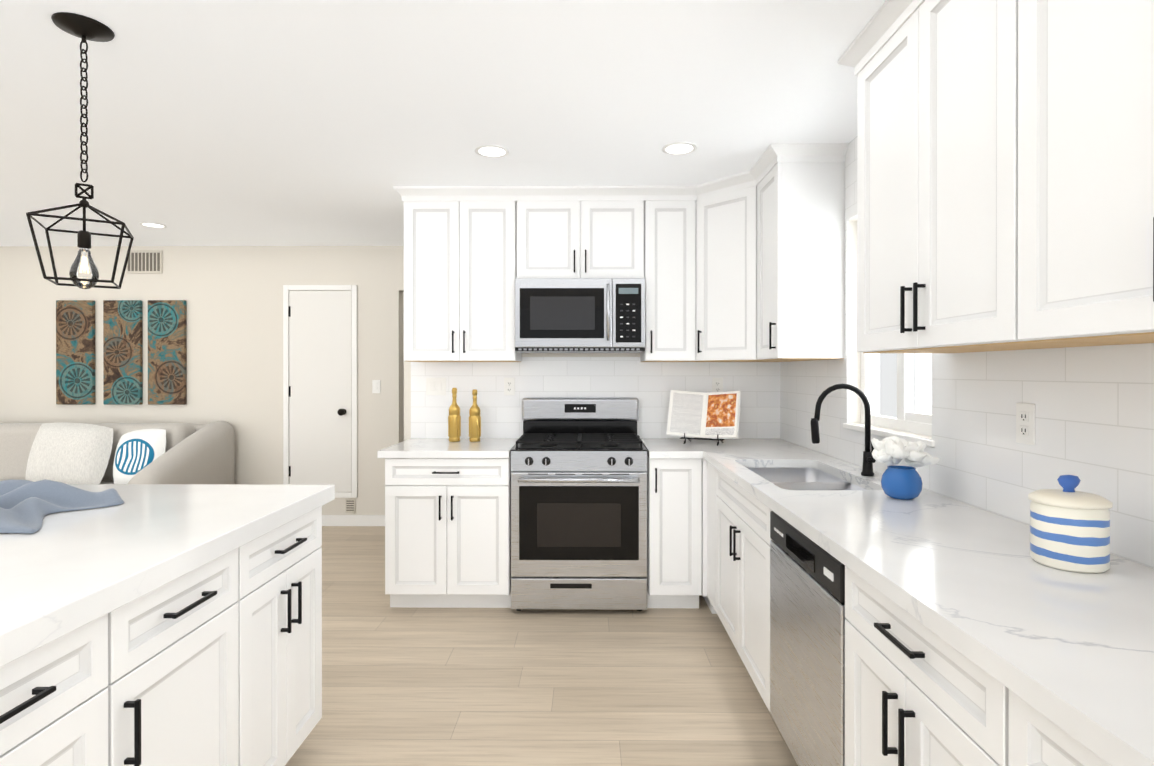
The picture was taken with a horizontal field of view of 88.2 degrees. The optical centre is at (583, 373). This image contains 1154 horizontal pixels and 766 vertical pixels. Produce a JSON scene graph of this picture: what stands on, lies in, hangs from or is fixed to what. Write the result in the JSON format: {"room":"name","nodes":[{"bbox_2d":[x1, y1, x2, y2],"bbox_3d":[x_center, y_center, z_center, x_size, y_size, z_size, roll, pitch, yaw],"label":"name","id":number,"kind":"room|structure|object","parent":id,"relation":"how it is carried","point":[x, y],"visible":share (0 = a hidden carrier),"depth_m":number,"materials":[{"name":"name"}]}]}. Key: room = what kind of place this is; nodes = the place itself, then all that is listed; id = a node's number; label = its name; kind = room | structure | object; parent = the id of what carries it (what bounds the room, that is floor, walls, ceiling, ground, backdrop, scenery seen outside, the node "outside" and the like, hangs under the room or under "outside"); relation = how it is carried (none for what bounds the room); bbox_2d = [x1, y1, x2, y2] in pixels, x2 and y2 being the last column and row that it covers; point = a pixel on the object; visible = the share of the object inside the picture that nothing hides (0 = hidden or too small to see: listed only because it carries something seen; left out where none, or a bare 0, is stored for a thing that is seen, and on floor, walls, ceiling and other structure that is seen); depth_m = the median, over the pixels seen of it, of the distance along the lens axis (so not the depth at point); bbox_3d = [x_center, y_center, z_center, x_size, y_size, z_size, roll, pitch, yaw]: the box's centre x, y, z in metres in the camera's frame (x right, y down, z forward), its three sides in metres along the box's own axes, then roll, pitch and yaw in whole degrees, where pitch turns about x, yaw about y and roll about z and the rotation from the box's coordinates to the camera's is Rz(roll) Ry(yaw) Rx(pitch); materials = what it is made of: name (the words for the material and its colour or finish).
{"room":"kitchen","nodes":[
{"label":"kitchen","id":0,"kind":"room"},
{"bbox_2d":[0,246,403,525],"bbox_3d":[-2.485,0.110,5.230,7.570,2.450,0.200,0,0,0],"label":"wall","id":1,"kind":"structure","parent":0,"point":[293,352],"depth_m":5.21,"materials":[{"name":"beige painted drywall"}]},
{"bbox_2d":[56,300,95,404],"bbox_3d":[-4.441,-0.182,5.206,0.322,0.909,0.034,0,0,0],"label":"picture","id":2,"kind":"object","parent":1,"relation":"attached to","point":[75,352],"visible":0.98,"depth_m":5.19},
{"bbox_2d":[103,300,142,404],"bbox_3d":[-4.025,-0.182,5.203,0.322,0.909,0.034,0,0,0],"label":"picture","id":3,"kind":"object","parent":1,"relation":"attached to","point":[122,352],"visible":1,"depth_m":5.19},
{"bbox_2d":[126,250,161,272],"bbox_3d":[-3.845,-0.975,5.210,0.310,0.200,0.014,0,0,0],"label":"air vent","id":4,"kind":"object","parent":1,"relation":"in","point":[145,261],"visible":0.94,"depth_m":5.20,"materials":[{"name":"beige metal"}]},
{"bbox_2d":[148,300,186,404],"bbox_3d":[-3.637,-0.182,5.200,0.322,0.909,0.034,0,0,0],"label":"picture","id":5,"kind":"object","parent":1,"relation":"attached to","point":[167,352],"visible":0.96,"depth_m":5.18},
{"bbox_2d":[345,499,354,512],"bbox_3d":[-2.037,1.160,5.202,0.085,0.120,0.011,0,0,0],"label":"air vent","id":6,"kind":"object","parent":1,"relation":"in","point":[349,505],"visible":1,"depth_m":5.20,"materials":[{"name":"beige plastic"}]},
{"bbox_2d":[372,380,379,392],"bbox_3d":[-1.810,0.115,5.199,0.070,0.116,0.010,0,0,0],"label":"light switch","id":7,"kind":"object","parent":1,"relation":"attached to","point":[375,386],"visible":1,"depth_m":5.20,"materials":[{"name":"white plastic"}]},
{"bbox_2d":[403,292,403,440],"bbox_3d":[-0.874,0.107,6.658,4.370,2.450,0.120,0,0,0],"label":"wall","id":8,"kind":"structure","parent":0,"point":[403,366],"depth_m":6.60,"materials":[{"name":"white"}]},
{"bbox_2d":[0,0,885,245],"bbox_3d":[-2.511,-1.156,1.707,7.870,0.100,10.100,0,0,0],"label":"ceiling","id":9,"kind":"structure","parent":0,"point":[272,122],"depth_m":2.44,"materials":[{"name":"white paint"}]},
{"bbox_2d":[26,12,133,288],"bbox_3d":[-1.595,-0.687,1.901,0.232,0.837,0.232,0,0,-32],"label":"pendant light","id":10,"kind":"object","parent":9,"relation":"hanging from","point":[84,28],"visible":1,"depth_m":1.90,"materials":[{"name":"black metal"}]},
{"bbox_2d":[139,222,166,227],"bbox_3d":[-3.225,-1.110,4.462,0.170,0.006,0.170,0,0,0],"label":"recessed light","id":11,"kind":"object","parent":9,"relation":"in","point":[152,225],"visible":0.98,"depth_m":4.46,"materials":[{"name":"white plastic"}]},
{"bbox_2d":[475,145,508,157],"bbox_3d":[-0.457,-1.106,2.971,0.170,0.006,0.170,0,0,0],"label":"recessed light","id":12,"kind":"object","parent":9,"relation":"in","point":[492,151],"visible":1,"depth_m":2.97,"materials":[{"name":"white plastic"}]},
{"bbox_2d":[662,142,696,154],"bbox_3d":[0.473,-1.106,2.934,0.170,0.006,0.170,0,0,0],"label":"recessed light","id":13,"kind":"object","parent":9,"relation":"in","point":[680,148],"visible":1,"depth_m":2.93,"materials":[{"name":"white plastic"}]},
{"bbox_2d":[285,526,797,765],"bbox_3d":[-2.511,1.394,1.713,7.870,0.100,10.100,0,0,0],"label":"floor","id":14,"kind":"structure","parent":0,"point":[513,687],"depth_m":2.55,"materials":[{"name":"brown wood"}]},
{"bbox_2d":[0,421,234,483],"bbox_3d":[-4.469,0.863,4.677,2.910,0.946,0.980,0,0,0],"label":"sofa","id":15,"kind":"object","parent":14,"relation":"on","point":[126,453],"visible":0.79,"depth_m":4.64,"materials":[{"name":"beige fabric"}]},
{"bbox_2d":[0,496,334,765],"bbox_3d":[-1.660,0.906,0.782,1.486,0.880,2.754,0,0,0],"label":"kitchen island","id":16,"kind":"object","parent":14,"relation":"on","point":[161,625],"depth_m":1.44,"materials":[{"name":"white wood"}]},
{"bbox_2d":[0,484,334,659],"bbox_3d":[-1.677,0.438,0.781,1.513,0.056,2.814,0,0,0],"label":"island countertop","id":17,"kind":"structure","parent":16,"relation":"on","point":[79,564],"depth_m":1.44,"materials":[{"name":"white stone"}]},
{"bbox_2d":[0,479,123,533],"bbox_3d":[-1.797,0.365,1.735,0.802,0.086,0.456,0,0,0],"label":"cloth","id":18,"kind":"object","parent":17,"relation":"on","point":[26,506],"visible":1,"depth_m":1.77,"materials":[{"name":"blue fabric"}]},
{"bbox_2d":[385,454,510,607],"bbox_3d":[-0.757,0.903,3.607,0.694,0.872,0.599,0,0,0],"label":"base cabinet","id":19,"kind":"object","parent":14,"relation":"on","point":[448,520],"depth_m":3.31,"materials":[{"name":"white wood"}]},
{"bbox_2d":[377,438,517,457],"bbox_3d":[-0.772,0.447,3.589,0.727,0.040,0.621,0,0,0],"label":"countertop","id":20,"kind":"structure","parent":19,"relation":"on","point":[413,447],"depth_m":3.39,"materials":[{"name":"white stone"}]},
{"bbox_2d":[448,388,460,441],"bbox_3d":[-0.809,0.258,3.732,0.078,0.335,0.078,0,0,0],"label":"bottle","id":21,"kind":"object","parent":20,"relation":"on","point":[454,425],"visible":1,"depth_m":3.71,"materials":[{"name":"gold metal"}]},
{"bbox_2d":[469,389,480,441],"bbox_3d":[-0.681,0.263,3.731,0.075,0.325,0.075,0,0,0],"label":"bottle","id":22,"kind":"object","parent":20,"relation":"on","point":[474,424],"visible":1,"depth_m":3.71,"materials":[{"name":"gold metal"}]},
{"bbox_2d":[511,397,647,610],"bbox_3d":[-0.023,0.748,3.559,0.762,1.182,0.663,0,0,0],"label":"range","id":23,"kind":"object","parent":14,"relation":"on","point":[578,502],"visible":1,"depth_m":3.29,"materials":[{"name":"silver metal"}]},
{"bbox_2d":[644,446,712,613],"bbox_3d":[0.535,0.903,3.597,0.341,0.872,0.599,0,0,0],"label":"base cabinet","id":24,"kind":"object","parent":14,"relation":"on","point":[679,490],"depth_m":3.30,"materials":[{"name":"white wood"}]},
{"bbox_2d":[641,439,700,457],"bbox_3d":[0.511,0.447,3.579,0.295,0.040,0.621,0,0,0],"label":"countertop","id":25,"kind":"structure","parent":24,"relation":"on","point":[656,448],"depth_m":3.39,"materials":[{"name":"white stone"}]},
{"bbox_2d":[713,514,769,711],"bbox_3d":[0.979,1.042,2.611,0.600,0.600,0.915,0,0,0],"label":"base cabinet","id":26,"kind":"object","parent":14,"relation":"on","point":[741,562],"depth_m":2.53,"materials":[{"name":"white wood"}]},
{"bbox_2d":[721,462,820,549],"bbox_3d":[0.943,0.551,2.575,0.474,0.187,0.840,0,0,0],"label":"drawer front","id":27,"kind":"object","parent":26,"relation":"attached to","point":[750,511],"depth_m":2.46,"materials":[{"name":"white wood"}]},
{"bbox_2d":[770,511,845,765],"bbox_3d":[0.941,0.919,1.843,0.548,0.848,0.609,0,0,0],"label":"dishwasher","id":28,"kind":"object","parent":14,"relation":"on","point":[807,643],"visible":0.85,"depth_m":1.79,"materials":[{"name":"silver metal"}]},
{"bbox_2d":[845,570,988,765],"bbox_3d":[0.969,0.909,1.235,0.600,0.872,0.594,0,0,0],"label":"base cabinet","id":29,"kind":"object","parent":14,"relation":"on","point":[911,700],"depth_m":1.24,"materials":[{"name":"white wood"}]},
{"bbox_2d":[686,439,1153,765],"bbox_3d":[0.952,0.453,1.335,0.621,0.040,5.102,0,0,0],"label":"countertop","id":30,"kind":"structure","parent":29,"relation":"on","point":[1077,648],"depth_m":1.19,"materials":[{"name":"white stone"}]},
{"bbox_2d":[666,390,740,445],"bbox_3d":[0.730,0.265,3.612,0.433,0.323,0.170,0,0,24],"label":"cookbook stand","id":31,"kind":"object","parent":30,"relation":"on","point":[704,416],"visible":1,"depth_m":3.61,"materials":[{"name":"white paper"}]},
{"bbox_2d":[810,383,875,475],"bbox_3d":[1.088,0.236,2.482,0.265,0.386,0.094,0,0,0],"label":"faucet","id":32,"kind":"object","parent":30,"relation":"on","point":[869,460],"visible":1,"depth_m":2.49,"materials":[{"name":"black metal"}]},
{"bbox_2d":[871,436,939,499],"bbox_3d":[1.109,0.325,2.068,0.197,0.210,0.196,0,0,0],"label":"vase","id":33,"kind":"object","parent":30,"relation":"on","point":[901,482],"visible":1,"depth_m":2.02,"materials":[{"name":"blue ceramic"}]},
{"bbox_2d":[1028,475,1112,572],"bbox_3d":[1.099,0.330,1.348,0.148,0.202,0.148,0,0,0],"label":"canister","id":34,"kind":"object","parent":30,"relation":"on","point":[1069,528],"visible":1,"depth_m":1.30,"materials":[{"name":"beige ceramic"}]},
{"bbox_2d":[989,678,1100,765],"bbox_3d":[0.964,0.910,0.586,0.600,0.872,0.705,0,0,0],"label":"base cabinet","id":35,"kind":"object","parent":14,"relation":"on","point":[1018,736],"depth_m":0.90,"materials":[{"name":"white wood"}]},
{"bbox_2d":[404,353,779,440],"bbox_3d":[0.056,0.113,3.957,2.470,2.450,0.127,0,0,0],"label":"wall","id":36,"kind":"structure","parent":0,"point":[650,386],"depth_m":3.89,"materials":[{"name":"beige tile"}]},
{"bbox_2d":[426,378,445,394],"bbox_3d":[-0.965,0.086,3.895,0.130,0.116,0.010,0,0,0],"label":"light switch","id":37,"kind":"object","parent":36,"relation":"attached to","point":[435,386],"visible":1,"depth_m":3.90,"materials":[{"name":"white plastic"}]},
{"bbox_2d":[401,186,521,361],"bbox_3d":[-0.745,-0.594,3.738,0.676,1.035,0.329,0,0,0],"label":"upper cabinet","id":38,"kind":"object","parent":36,"relation":"attached to","point":[460,242],"depth_m":3.58,"materials":[{"name":"white wood"}]},
{"bbox_2d":[504,378,514,394],"bbox_3d":[-0.485,0.086,3.893,0.070,0.116,0.009,0,0,0],"label":"electrical outlet","id":39,"kind":"object","parent":36,"relation":"attached to","point":[509,386],"visible":1,"depth_m":3.89,"materials":[{"name":"white plastic"}]},
{"bbox_2d":[517,185,648,277],"bbox_3d":[-0.019,-0.839,3.732,0.768,0.545,0.329,0,0,0],"label":"upper cabinet","id":40,"kind":"object","parent":36,"relation":"attached to","point":[563,231],"depth_m":3.57,"materials":[{"name":"white wood"}]},
{"bbox_2d":[515,278,644,352],"bbox_3d":[-0.019,-0.346,3.670,0.764,0.430,0.440,0,0,0],"label":"over-the-range microwave","id":41,"kind":"object","parent":40,"relation":"attached to","point":[579,315],"visible":1,"depth_m":3.49,"materials":[{"name":"silver metal"}]},
{"bbox_2d":[640,185,692,361],"bbox_3d":[0.523,-0.594,3.729,0.307,1.035,0.329,0,0,0],"label":"upper cabinet","id":42,"kind":"object","parent":36,"relation":"attached to","point":[669,262],"depth_m":3.57,"materials":[{"name":"white wood"}]},
{"bbox_2d":[712,378,722,391],"bbox_3d":[0.875,0.086,3.882,0.070,0.116,0.009,0,0,0],"label":"electrical outlet","id":43,"kind":"object","parent":36,"relation":"attached to","point":[717,384],"visible":0.9,"depth_m":3.88,"materials":[{"name":"white plastic"}]},
{"bbox_2d":[780,136,1153,568],"bbox_3d":[1.345,0.119,1.681,0.157,2.450,9.800,0,0,0],"label":"wall","id":44,"kind":"structure","parent":0,"point":[1094,419],"depth_m":1.75,"materials":[{"name":"white tile"}]},
{"bbox_2d":[693,168,752,361],"bbox_3d":[0.819,-0.594,3.425,0.290,1.033,0.290,0,0,0],"label":"upper cabinet","id":45,"kind":"object","parent":44,"relation":"attached to","point":[722,207],"depth_m":3.43,"materials":[{"name":"white wood"}]},
{"bbox_2d":[753,144,848,361],"bbox_3d":[1.118,-0.592,3.095,0.329,1.035,0.365,0,0,0],"label":"upper cabinet","id":46,"kind":"object","parent":44,"relation":"attached to","point":[799,189],"depth_m":2.91,"materials":[{"name":"white wood"}]},
{"bbox_2d":[843,352,934,446],"bbox_3d":[1.325,-0.236,2.525,0.130,1.005,0.750,0,0,0],"label":"window","id":47,"kind":"structure","parent":44,"relation":"in","point":[908,419],"depth_m":2.52,"materials":[{"name":"white"}]},
{"bbox_2d":[849,0,1044,352],"bbox_3d":[1.107,-0.589,1.675,0.329,1.035,0.767,0,0,0],"label":"upper cabinet","id":48,"kind":"object","parent":44,"relation":"attached to","point":[930,74],"depth_m":1.62,"materials":[{"name":"white wood"}]},
{"bbox_2d":[1016,403,1034,444],"bbox_3d":[1.262,0.144,1.701,0.009,0.116,0.070,0,0,0],"label":"electrical outlet","id":49,"kind":"object","parent":44,"relation":"attached to","point":[1025,423],"visible":1,"depth_m":1.69,"materials":[{"name":"white plastic"}]},
{"bbox_2d":[1005,0,1153,347],"bbox_3d":[1.101,-0.587,0.908,0.329,1.035,0.767,0,0,0],"label":"upper cabinet","id":50,"kind":"object","parent":44,"relation":"attached to","point":[1005,174],"depth_m":1.14,"materials":[{"name":"white wood"}]},
{"label":"outside","id":51,"kind":"structure","parent":0,"visible":0},
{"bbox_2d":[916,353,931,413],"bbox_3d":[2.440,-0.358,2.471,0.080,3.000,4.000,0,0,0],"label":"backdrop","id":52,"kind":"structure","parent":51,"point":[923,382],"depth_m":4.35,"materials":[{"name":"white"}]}
]}

